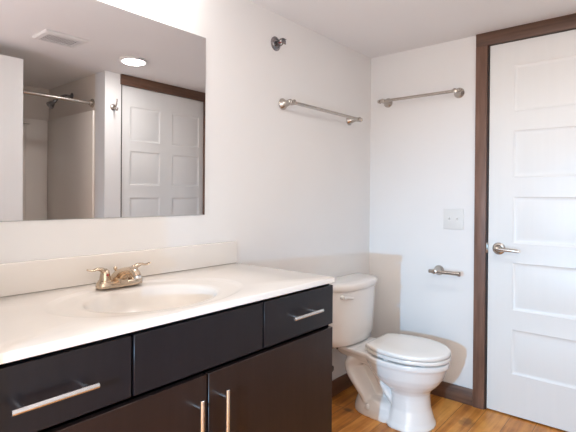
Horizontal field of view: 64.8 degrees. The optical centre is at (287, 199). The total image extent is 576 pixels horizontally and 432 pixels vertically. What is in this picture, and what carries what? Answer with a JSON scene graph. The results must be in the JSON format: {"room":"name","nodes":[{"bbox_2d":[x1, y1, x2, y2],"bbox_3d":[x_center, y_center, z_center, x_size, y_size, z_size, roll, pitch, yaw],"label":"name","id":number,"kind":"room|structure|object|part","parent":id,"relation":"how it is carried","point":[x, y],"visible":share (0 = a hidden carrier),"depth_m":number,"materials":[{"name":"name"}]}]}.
{"room":"bathroom","nodes":[
{"label":"bathroom","id":0,"kind":"room"},
{"bbox_2d":[0,0,370,379],"bbox_3d":[-0.285,0.117,2.117,0.100,2.112,2.705,1,0,40],"label":"wall","id":1,"kind":"structure","parent":0,"point":[291,185],"depth_m":2.24,"materials":[{"name":"white paint"}]},
{"bbox_2d":[0,0,205,221],"bbox_3d":[-0.638,-0.311,1.607,0.006,0.756,0.880,1,0,40],"label":"wall mirror","id":2,"kind":"object","parent":1,"relation":"attached to","point":[102,105],"visible":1,"depth_m":1.57,"materials":[{"name":"clear glass"}]},
{"bbox_2d":[0,241,236,296],"bbox_3d":[-0.635,0.241,1.606,0.019,0.098,1.235,1,0,40],"label":"backsplash","id":3,"kind":"structure","parent":1,"relation":"attached to","point":[16,278],"depth_m":1.56,"materials":[{"name":"stone"}]},
{"bbox_2d":[271,36,286,50],"bbox_3d":[-0.039,-0.783,2.271,0.062,0.072,0.072,1,0,40],"label":"sprinkler","id":4,"kind":"object","parent":1,"relation":"attached to","point":[276,44],"visible":1,"depth_m":2.27,"materials":[{"name":"metal"}]},
{"bbox_3d":[-0.041,-0.783,2.272,0.055,0.038,0.024,1,0,40],"label":"frame","id":5,"kind":"part","parent":4,"relation":"part of","materials":[{"name":"metal"}]},
{"bbox_2d":[279,98,362,124],"bbox_3d":[0.206,-0.488,2.551,0.083,0.060,0.708,1,0,40],"label":"towel bar","id":6,"kind":"object","parent":1,"relation":"attached to","point":[283,104],"visible":1,"depth_m":2.43,"materials":[{"name":"silver metal"}]},
{"bbox_3d":[0.003,-0.488,2.309,0.083,0.060,0.060,1,0,40],"label":"post","id":7,"kind":"part","parent":6,"relation":"part of","materials":[{"name":"silver metal"}]},
{"bbox_3d":[0.409,-0.487,2.793,0.083,0.060,0.060,1,0,40],"label":"post","id":8,"kind":"part","parent":6,"relation":"part of","materials":[{"name":"silver metal"}]},
{"bbox_2d":[332,373,352,396],"bbox_3d":[0.152,1.127,2.566,0.012,0.094,1.187,1,0,40],"label":"baseboard","id":9,"kind":"structure","parent":1,"relation":"attached to","point":[343,382],"depth_m":2.75,"materials":[{"name":"brown wood"}]},
{"bbox_2d":[249,0,575,57],"bbox_3d":[0.777,-0.966,1.227,2.850,0.080,2.705,1,0,40],"label":"ceiling","id":10,"kind":"structure","parent":0,"point":[371,28],"depth_m":2.33,"materials":[{"name":"white paint"}]},
{"bbox_2d":[369,36,475,388],"bbox_3d":[1.637,0.131,2.192,2.750,2.112,0.120,1,0,40],"label":"wall","id":11,"kind":"structure","parent":0,"point":[422,149],"depth_m":2.78,"materials":[{"name":"white paint"}]},
{"bbox_2d":[377,88,464,107],"bbox_3d":[0.798,-0.620,2.763,0.532,0.060,0.083,1,0,40],"label":"towel bar","id":12,"kind":"object","parent":11,"relation":"attached to","point":[459,92],"visible":1,"depth_m":2.71,"materials":[{"name":"silver metal"}]},
{"bbox_3d":[0.623,-0.623,2.909,0.060,0.060,0.083,1,0,40],"label":"post","id":13,"kind":"part","parent":12,"relation":"part of","materials":[{"name":"silver metal"}]},
{"bbox_3d":[0.973,-0.618,2.616,0.060,0.060,0.083,1,0,40],"label":"post","id":14,"kind":"part","parent":12,"relation":"part of","materials":[{"name":"silver metal"}]},
{"bbox_2d":[428,265,460,276],"bbox_3d":[0.924,0.426,2.656,0.186,0.060,0.084,1,0,40],"label":"toilet paper holder","id":15,"kind":"object","parent":11,"relation":"attached to","point":[439,270],"visible":1,"depth_m":2.65,"materials":[{"name":"silver metal"}]},
{"bbox_3d":[0.880,0.426,2.693,0.060,0.060,0.083,1,0,40],"label":"post","id":16,"kind":"part","parent":15,"relation":"part of","materials":[{"name":"silver metal"}]},
{"bbox_3d":[0.906,0.426,2.635,0.186,0.028,0.028,1,0,40],"label":"arm","id":17,"kind":"part","parent":15,"relation":"part of","materials":[{"name":"silver metal"}]},
{"bbox_2d":[430,381,472,405],"bbox_3d":[0.794,1.130,2.811,0.681,0.094,0.012,1,0,40],"label":"baseboard","id":18,"kind":"structure","parent":11,"relation":"attached to","point":[461,394],"depth_m":2.65,"materials":[{"name":"brown wood"}]},
{"bbox_2d":[443,209,463,229],"bbox_3d":[0.968,0.118,2.664,0.118,0.119,0.016,1,0,40],"label":"light switch","id":19,"kind":"object","parent":11,"relation":"attached to","point":[452,218],"visible":1,"depth_m":2.67,"materials":[{"name":"plastic"}]},
{"bbox_2d":[472,13,575,409],"bbox_3d":[1.429,0.129,2.315,0.908,2.112,0.078,1,0,40],"label":"door frame","id":20,"kind":"structure","parent":11,"relation":"attached to","point":[484,41],"depth_m":2.55,"materials":[{"name":"brown wood"}]},
{"bbox_3d":[1.417,-0.891,2.286,0.908,0.071,0.018,1,0,40],"label":"head casing","id":21,"kind":"part","parent":20,"relation":"part of","materials":[{"name":"brown wood"}]},
{"bbox_2d":[487,29,575,431],"bbox_3d":[1.410,0.162,2.291,0.767,2.029,0.096,1,0,40],"label":"door","id":22,"kind":"structure","parent":11,"relation":"in","point":[531,329],"depth_m":2.40,"materials":[{"name":"paint"}]},
{"bbox_3d":[1.149,0.273,2.490,0.066,0.066,0.059,1,0,40],"label":"handle","id":23,"kind":"part","parent":22,"relation":"part of","materials":[{"name":"silver metal"}]},
{"bbox_3d":[1.174,0.274,2.442,0.126,0.024,0.022,1,0,40],"label":"lever","id":24,"kind":"part","parent":22,"relation":"part of","materials":[{"name":"silver metal"}]},
{"bbox_2d":[332,385,567,431],"bbox_3d":[0.242,1.216,0.621,2.850,0.060,4.320,1,0,40],"label":"floor","id":25,"kind":"structure","parent":0,"point":[450,415],"depth_m":2.42,"materials":[{"name":"brown wood"}]},
{"bbox_2d":[0,284,332,431],"bbox_3d":[-0.420,0.746,1.430,0.584,0.860,1.226,1,0,40],"label":"vanity cabinet","id":26,"kind":"object","parent":25,"relation":"on","point":[265,365],"visible":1,"depth_m":1.23,"materials":[{"name":"brown wood"}]},
{"bbox_3d":[-0.520,0.405,0.885,0.032,0.010,0.010,1,0,40],"label":"post","id":27,"kind":"part","parent":26,"relation":"part of","materials":[{"name":"metal"}]},
{"bbox_3d":[-0.467,0.405,0.923,0.012,0.012,0.172,1,0,40],"label":"handle","id":28,"kind":"part","parent":26,"relation":"part of","materials":[{"name":"metal"}]},
{"bbox_3d":[-0.502,0.400,0.946,0.019,0.147,0.378,1,0,40],"label":"drawer","id":29,"kind":"part","parent":26,"relation":"part of","materials":[{"name":"brown wood"}]},
{"bbox_3d":[-0.430,0.775,1.037,0.019,0.576,0.610,1,0,40],"label":"door","id":30,"kind":"part","parent":26,"relation":"part of","materials":[{"name":"brown wood"}]},
{"bbox_2d":[0,263,334,364],"bbox_3d":[-0.431,0.363,1.435,0.554,0.141,1.235,1,0,40],"label":"countertop","id":31,"kind":"structure","parent":26,"relation":"on","point":[33,324],"depth_m":1.35,"materials":[{"name":"stone"}]},
{"bbox_2d":[86,262,150,288],"bbox_3d":[-0.565,0.258,1.533,0.171,0.075,0.171,0,0,-5],"label":"faucet","id":32,"kind":"object","parent":31,"relation":"on","point":[126,276],"visible":1,"depth_m":1.49,"materials":[{"name":"silver metal"}]},
{"bbox_3d":[-0.619,0.236,1.474,0.026,0.027,0.069,1,0,40],"label":"lever","id":33,"kind":"part","parent":32,"relation":"part of","materials":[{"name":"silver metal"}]},
{"bbox_3d":[-0.602,0.253,1.495,0.047,0.048,0.047,1,0,40],"label":"handle","id":34,"kind":"part","parent":32,"relation":"part of","materials":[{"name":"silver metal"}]},
{"bbox_3d":[-0.568,0.281,1.535,0.058,0.019,0.162,1,0,40],"label":"plate","id":35,"kind":"part","parent":32,"relation":"part of","materials":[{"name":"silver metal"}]},
{"bbox_3d":[-0.540,0.258,1.512,0.159,0.075,0.052,1,0,40],"label":"spout","id":36,"kind":"part","parent":32,"relation":"part of","materials":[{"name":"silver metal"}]},
{"bbox_3d":[-0.517,0.236,1.596,0.026,0.027,0.069,1,0,40],"label":"lever","id":37,"kind":"part","parent":32,"relation":"part of","materials":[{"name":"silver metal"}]},
{"bbox_3d":[-0.229,0.623,1.210,0.012,0.172,0.012,1,0,40],"label":"handle","id":38,"kind":"part","parent":26,"relation":"part of","materials":[{"name":"metal"}]},
{"bbox_3d":[-0.170,0.623,1.281,0.012,0.172,0.012,1,0,40],"label":"handle","id":39,"kind":"part","parent":26,"relation":"part of","materials":[{"name":"metal"}]},
{"bbox_3d":[-0.035,0.775,1.509,0.019,0.576,0.610,1,0,40],"label":"door","id":40,"kind":"part","parent":26,"relation":"part of","materials":[{"name":"brown wood"}]},
{"bbox_3d":[0.041,0.400,1.594,0.019,0.147,0.384,1,0,40],"label":"drawer","id":41,"kind":"part","parent":26,"relation":"part of","materials":[{"name":"brown wood"}]},
{"bbox_3d":[0.073,0.399,1.568,0.012,0.012,0.160,1,0,40],"label":"handle","id":42,"kind":"part","parent":26,"relation":"part of","materials":[{"name":"metal"}]},
{"bbox_2d":[328,273,451,431],"bbox_3d":[0.546,0.822,2.499,0.688,0.711,0.467,1,0,40],"label":"toilet","id":43,"kind":"object","parent":25,"relation":"on","point":[393,376],"visible":0.99,"depth_m":2.42,"materials":[{"name":"white ceramic"}]},
{"bbox_3d":[0.322,0.538,2.479,0.077,0.025,0.036,0,0,-29],"label":"flush lever","id":44,"kind":"part","parent":43,"relation":"part of","materials":[{"name":"white plastic"}]},
{"bbox_3d":[0.366,0.663,2.650,0.203,0.312,0.446,1,0,40],"label":"tank","id":45,"kind":"part","parent":43,"relation":"part of","materials":[{"name":"white ceramic"}]},
{"bbox_3d":[0.370,0.486,2.647,0.221,0.043,0.467,1,0,40],"label":"tank lid","id":46,"kind":"part","parent":43,"relation":"part of","materials":[{"name":"white ceramic"}]},
{"bbox_3d":[0.551,1.000,2.495,0.656,0.354,0.349,1,0,40],"label":"bowl","id":47,"kind":"part","parent":43,"relation":"part of","materials":[{"name":"white ceramic"}]},
{"bbox_3d":[0.652,0.787,2.411,0.407,0.024,0.358,1,0,40],"label":"lid","id":48,"kind":"part","parent":43,"relation":"part of","materials":[{"name":"plastic"}]},
{"bbox_3d":[0.654,0.810,2.409,0.406,0.018,0.356,1,0,40],"label":"seat","id":49,"kind":"part","parent":43,"relation":"part of","materials":[{"name":"plastic"}]}
]}

